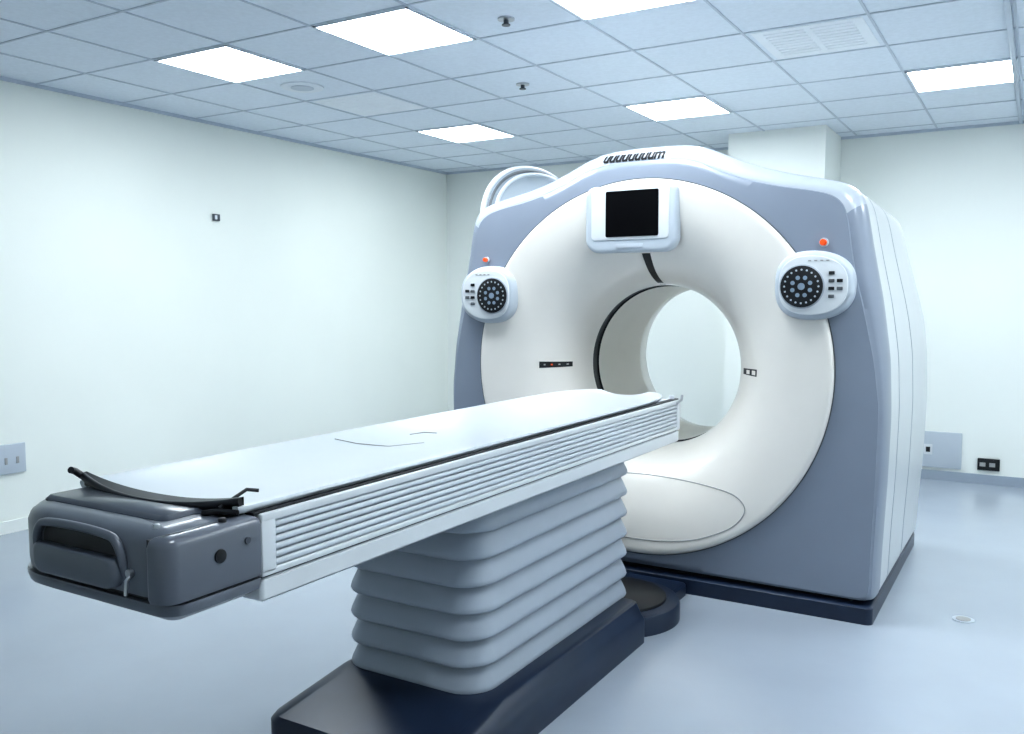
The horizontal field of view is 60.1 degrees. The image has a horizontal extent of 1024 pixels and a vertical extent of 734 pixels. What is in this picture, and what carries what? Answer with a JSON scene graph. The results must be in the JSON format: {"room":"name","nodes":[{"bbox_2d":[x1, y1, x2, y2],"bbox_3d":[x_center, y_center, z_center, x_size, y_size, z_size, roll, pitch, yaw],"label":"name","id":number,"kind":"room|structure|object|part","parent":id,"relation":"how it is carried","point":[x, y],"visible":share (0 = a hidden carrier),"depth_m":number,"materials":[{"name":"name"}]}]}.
{"room":"radiology room","nodes":[
{"label":"radiology room","id":0,"kind":"room"},
{"bbox_2d":[0,80,447,521],"bbox_3d":[-3.064,-0.353,5.296,0.100,2.710,9.380,3,5,31],"label":"wall","id":1,"kind":"structure","parent":0,"point":[139,328],"depth_m":6.41,"materials":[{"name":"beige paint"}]},
{"bbox_2d":[0,442,25,475],"bbox_3d":[-3.051,0.556,5.269,0.020,0.180,0.310,3,5,31],"label":"plate","id":2,"kind":"object","parent":1,"relation":"attached to","point":[10,451],"visible":1,"depth_m":5.33,"materials":[{"name":"grey plastic"}]},
{"bbox_2d":[0,517,27,534],"bbox_3d":[-3.016,0.963,5.366,0.012,0.075,9.180,3,5,31],"label":"baseboard","id":3,"kind":"structure","parent":1,"relation":"attached to","point":[20,524],"depth_m":5.36,"materials":[{"name":"paint"}]},
{"bbox_2d":[212,214,219,220],"bbox_3d":[-2.197,-1.111,6.577,0.023,0.050,0.060,3,5,31],"label":"wall sensor","id":4,"kind":"object","parent":1,"relation":"attached to","point":[215,217],"visible":1,"depth_m":6.56,"materials":[{"name":"grey plastic"}]},
{"bbox_2d":[0,76,447,174],"bbox_3d":[-3.013,-1.692,5.165,0.020,0.020,9.180,3,5,31],"label":"trim","id":5,"kind":"structure","parent":1,"relation":"attached to","point":[2,78],"depth_m":6.36,"materials":[{"name":"grey metal"}]},
{"bbox_2d":[0,479,1023,733],"bbox_3d":[0.200,1.194,3.461,7.700,0.100,9.380,3,5,31],"label":"floor","id":6,"kind":"structure","parent":0,"point":[70,663],"depth_m":3.46,"materials":[{"name":"plastic"}]},
{"bbox_2d":[27,389,685,733],"bbox_3d":[-0.146,0.665,3.066,0.730,1.013,2.943,3,5,31],"label":"table","id":7,"kind":"object","parent":6,"relation":"on","point":[495,590],"visible":1,"depth_m":2.76,"materials":[{"name":"white plastic"}]},
{"bbox_3d":[-1.022,0.247,2.075,0.033,0.032,0.026,-1,4,-11],"label":"trim knob","id":8,"kind":"part","parent":7,"relation":"part of","materials":[{"name":"black plastic"}]},
{"bbox_3d":[-0.877,0.397,1.782,0.279,0.062,0.027,3,5,31],"label":"handle plate","id":9,"kind":"part","parent":7,"relation":"part of","materials":[{"name":"grey plastic"}]},
{"bbox_3d":[-0.735,0.416,1.696,0.009,0.041,0.027,1,4,9],"label":"brake lever","id":10,"kind":"part","parent":7,"relation":"part of","materials":[{"name":"metal"}]},
{"bbox_3d":[-0.691,0.311,1.721,0.014,0.012,0.014,3,5,31],"label":"corner knob","id":11,"kind":"part","parent":7,"relation":"part of","materials":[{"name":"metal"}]},
{"bbox_3d":[-0.793,0.280,1.938,0.533,0.041,0.053,3,5,31],"label":"cradle trim","id":12,"kind":"part","parent":7,"relation":"part of","materials":[{"name":"black plastic"}]},
{"bbox_3d":[-0.580,0.307,1.770,0.016,0.012,0.016,3,5,31],"label":"corner knob","id":13,"kind":"part","parent":7,"relation":"part of","materials":[{"name":"black plastic"}]},
{"bbox_3d":[-0.576,0.275,1.857,0.022,0.031,0.108,3,5,31],"label":"release lever","id":14,"kind":"part","parent":7,"relation":"part of","materials":[{"name":"black rubber"}]},
{"bbox_3d":[-0.519,0.374,1.862,0.025,0.115,0.040,3,5,31],"label":"rail","id":15,"kind":"part","parent":7,"relation":"part of","materials":[{"name":"white plastic"}]},
{"bbox_3d":[0.107,0.235,2.905,0.025,0.020,2.485,3,5,31],"label":"rail","id":16,"kind":"part","parent":7,"relation":"part of","materials":[{"name":"white plastic"}]},
{"bbox_3d":[0.107,0.351,2.913,0.025,0.014,2.485,3,5,31],"label":"rail","id":17,"kind":"part","parent":7,"relation":"part of","materials":[{"name":"white plastic"}]},
{"bbox_3d":[0.734,0.216,3.958,0.025,0.115,0.035,3,5,31],"label":"rail","id":18,"kind":"part","parent":7,"relation":"part of","materials":[{"name":"white plastic"}]},
{"bbox_2d":[454,146,926,625],"bbox_3d":[0.990,-0.066,4.921,2.278,2.193,1.608,3,5,31],"label":"gantry","id":19,"kind":"object","parent":6,"relation":"on","point":[802,498],"visible":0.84,"depth_m":4.13,"materials":[{"name":"white plastic"}]},
{"bbox_2d":[952,615,974,622],"bbox_3d":[1.985,1.109,3.893,0.090,0.005,0.090,3,5,31],"label":"access cover","id":20,"kind":"object","parent":6,"relation":"on","point":[959,618],"visible":1,"depth_m":3.89,"materials":[{"name":"grey metal"}]},
{"bbox_3d":[1.985,1.107,3.893,0.060,0.002,0.060,3,5,31],"label":"lid","id":21,"kind":"part","parent":20,"relation":"part of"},
{"bbox_2d":[0,0,1023,171],"bbox_3d":[0.200,-1.608,3.251,7.700,0.100,9.380,3,5,31],"label":"ceiling","id":22,"kind":"structure","parent":0,"point":[225,21],"depth_m":4.97,"materials":[{"name":"tile"}]},
{"bbox_2d":[154,45,304,82],"bbox_3d":[-1.562,-1.678,4.923,0.560,0.009,0.570,3,5,31],"label":"frame","id":23,"kind":"object","parent":22,"relation":"attached to","point":[222,46],"visible":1,"depth_m":4.83,"materials":[{"name":"white metal"}]},
{"bbox_2d":[161,47,298,81],"bbox_3d":[-1.562,-1.680,4.923,0.536,0.005,0.546,3,5,31],"label":"diffuser","id":24,"kind":"object","parent":23,"relation":"attached to","point":[225,63],"visible":1,"depth_m":4.91,"materials":[{"name":"white plastic"}]},
{"bbox_2d":[281,81,323,92],"bbox_3d":[-1.288,-1.717,5.439,0.260,0.011,0.260,3,5,31],"label":"ceiling speaker","id":25,"kind":"object","parent":22,"relation":"in","point":[302,87],"depth_m":5.41},
{"bbox_2d":[312,92,422,115],"bbox_3d":[-0.958,-1.757,5.934,0.520,0.004,0.530,3,5,31],"label":"ceiling vent","id":26,"kind":"object","parent":22,"relation":"in","point":[366,104],"visible":1,"depth_m":5.91,"materials":[{"name":"white metal"}]},
{"bbox_2d":[313,6,475,55],"bbox_3d":[-0.566,-1.634,4.331,0.560,0.009,0.570,3,5,31],"label":"frame","id":27,"kind":"object","parent":22,"relation":"attached to","point":[405,7],"visible":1,"depth_m":4.22,"materials":[{"name":"white metal"}]},
{"bbox_2d":[319,9,470,53],"bbox_3d":[-0.566,-1.636,4.331,0.536,0.005,0.546,3,5,31],"label":"diffuser","id":28,"kind":"object","parent":27,"relation":"attached to","point":[401,30],"visible":1,"depth_m":4.32,"materials":[{"name":"white plastic"}]},
{"bbox_2d":[416,124,515,142],"bbox_3d":[-0.354,-1.830,6.944,0.560,0.009,0.570,3,5,31],"label":"frame","id":29,"kind":"object","parent":22,"relation":"attached to","point":[511,135],"visible":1,"depth_m":6.84,"materials":[{"name":"white metal"}]},
{"bbox_2d":[422,125,509,141],"bbox_3d":[-0.354,-1.832,6.944,0.536,0.005,0.546,3,5,31],"label":"diffuser","id":30,"kind":"object","parent":29,"relation":"attached to","point":[474,132],"visible":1,"depth_m":6.93,"materials":[{"name":"white plastic"}]},
{"bbox_2d":[498,16,514,26],"bbox_3d":[-0.028,-1.607,4.122,0.080,0.033,0.080,3,5,31],"label":"sprinkler","id":31,"kind":"object","parent":22,"relation":"attached to","point":[505,20],"visible":1,"depth_m":4.11,"materials":[{"name":"metal"}]},
{"bbox_3d":[-0.028,-1.619,4.121,0.080,0.008,0.080,3,5,31],"label":"plate","id":32,"kind":"part","parent":31,"relation":"part of","materials":[{"name":"metal"}]},
{"bbox_2d":[0,0,1023,169],"bbox_3d":[0.200,-1.556,3.254,7.500,0.005,9.180,3,5,31],"label":"grid","id":33,"kind":"object","parent":22,"relation":"attached to","point":[868,14],"depth_m":5.09,"materials":[{"name":"grey metal"}]},
{"bbox_2d":[516,82,528,89],"bbox_3d":[0.065,-1.701,5.367,0.080,0.033,0.080,3,5,31],"label":"sprinkler","id":34,"kind":"object","parent":22,"relation":"attached to","point":[522,85],"visible":1,"depth_m":5.35,"materials":[{"name":"metal"}]},
{"bbox_3d":[0.065,-1.713,5.366,0.080,0.008,0.080,3,5,31],"label":"plate","id":35,"kind":"part","parent":34,"relation":"part of","materials":[{"name":"metal"}]},
{"bbox_2d":[551,0,697,20],"bbox_3d":[0.431,-1.589,3.739,0.560,0.009,0.570,3,5,31],"label":"frame","id":36,"kind":"object","parent":22,"relation":"attached to","point":[554,1],"visible":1,"depth_m":3.97,"materials":[{"name":"white metal"}]},
{"bbox_2d":[556,0,686,18],"bbox_3d":[0.431,-1.591,3.738,0.536,0.005,0.546,3,5,31],"label":"diffuser","id":37,"kind":"object","parent":36,"relation":"attached to","point":[586,9],"visible":1,"depth_m":3.92,"materials":[{"name":"white plastic"}]},
{"bbox_2d":[624,96,731,120],"bbox_3d":[1.141,-1.764,6.056,0.560,0.009,0.570,3,5,31],"label":"frame","id":38,"kind":"object","parent":22,"relation":"attached to","point":[705,97],"visible":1,"depth_m":5.94,"materials":[{"name":"white metal"}]},
{"bbox_2d":[629,98,727,119],"bbox_3d":[1.141,-1.766,6.056,0.536,0.005,0.546,3,5,31],"label":"diffuser","id":39,"kind":"object","parent":38,"relation":"attached to","point":[698,106],"visible":1,"depth_m":6.06,"materials":[{"name":"white plastic"}]},
{"bbox_2d":[751,17,879,58],"bbox_3d":[1.533,-1.645,4.453,0.520,0.005,0.530,3,5,31],"label":"ceiling vent","id":40,"kind":"object","parent":22,"relation":"in","point":[852,33],"visible":1,"depth_m":4.43,"materials":[{"name":"white metal"}]},
{"bbox_2d":[905,58,1019,92],"bbox_3d":[2.635,-1.697,5.168,0.560,0.009,0.570,3,5,31],"label":"frame","id":41,"kind":"object","parent":22,"relation":"attached to","point":[906,72],"visible":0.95,"depth_m":5.04,"materials":[{"name":"white metal"}]},
{"bbox_2d":[908,60,1012,90],"bbox_3d":[2.635,-1.699,5.168,0.536,0.005,0.546,3,5,31],"label":"diffuser","id":42,"kind":"object","parent":41,"relation":"attached to","point":[996,72],"visible":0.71,"depth_m":5.17,"materials":[{"name":"white plastic"}]},
{"bbox_2d":[1003,0,1022,123],"bbox_3d":[1.373,-1.493,2.546,0.025,0.016,9.160,3,5,31],"label":"rail","id":43,"kind":"object","parent":22,"relation":"attached to","point":[1007,4],"depth_m":4.64,"materials":[{"name":"grey metal"}]},
{"bbox_2d":[447,124,1023,477],"bbox_3d":[2.575,-0.506,7.330,7.500,2.710,0.100,3,5,31],"label":"wall","id":44,"kind":"structure","parent":0,"point":[956,197],"depth_m":6.81,"materials":[{"name":"paint"}]},
{"bbox_2d":[447,120,1023,174],"bbox_3d":[2.545,-1.843,7.178,7.500,0.020,0.020,3,5,31],"label":"trim","id":45,"kind":"structure","parent":44,"relation":"attached to","point":[1012,122],"depth_m":6.97,"materials":[{"name":"grey metal"}]},
{"bbox_2d":[922,431,961,469],"bbox_3d":[3.326,0.645,6.898,0.320,0.280,0.020,3,5,31],"label":"plate","id":46,"kind":"object","parent":44,"relation":"attached to","point":[946,446],"visible":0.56,"depth_m":6.87,"materials":[{"name":"white plastic"}]},
{"bbox_2d":[924,444,931,454],"bbox_3d":[3.255,0.643,6.925,0.060,0.080,0.006,3,5,31],"label":"latch","id":47,"kind":"object","parent":46,"relation":"attached to","point":[925,445],"visible":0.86,"depth_m":6.92,"materials":[{"name":"white plastic"}]},
{"bbox_2d":[920,469,1023,487],"bbox_3d":[2.547,0.811,7.381,7.476,0.075,0.012,3,5,31],"label":"baseboard","id":48,"kind":"structure","parent":44,"relation":"attached to","point":[1005,481],"depth_m":6.79,"materials":[{"name":"grey plastic"}]},
{"bbox_2d":[977,458,999,471],"bbox_3d":[3.622,0.743,6.726,0.150,0.090,0.024,3,5,31],"label":"wall outlet","id":49,"kind":"object","parent":44,"relation":"attached to","point":[982,463],"visible":1,"depth_m":6.72,"materials":[{"name":"black plastic"}]},
{"bbox_2d":[723,125,840,416],"bbox_3d":[2.182,-0.493,7.158,0.740,2.710,0.600,3,5,31],"label":"structural column","id":50,"kind":"structure","parent":0,"point":[812,151],"depth_m":6.83,"materials":[{"name":"paint"}]}
]}

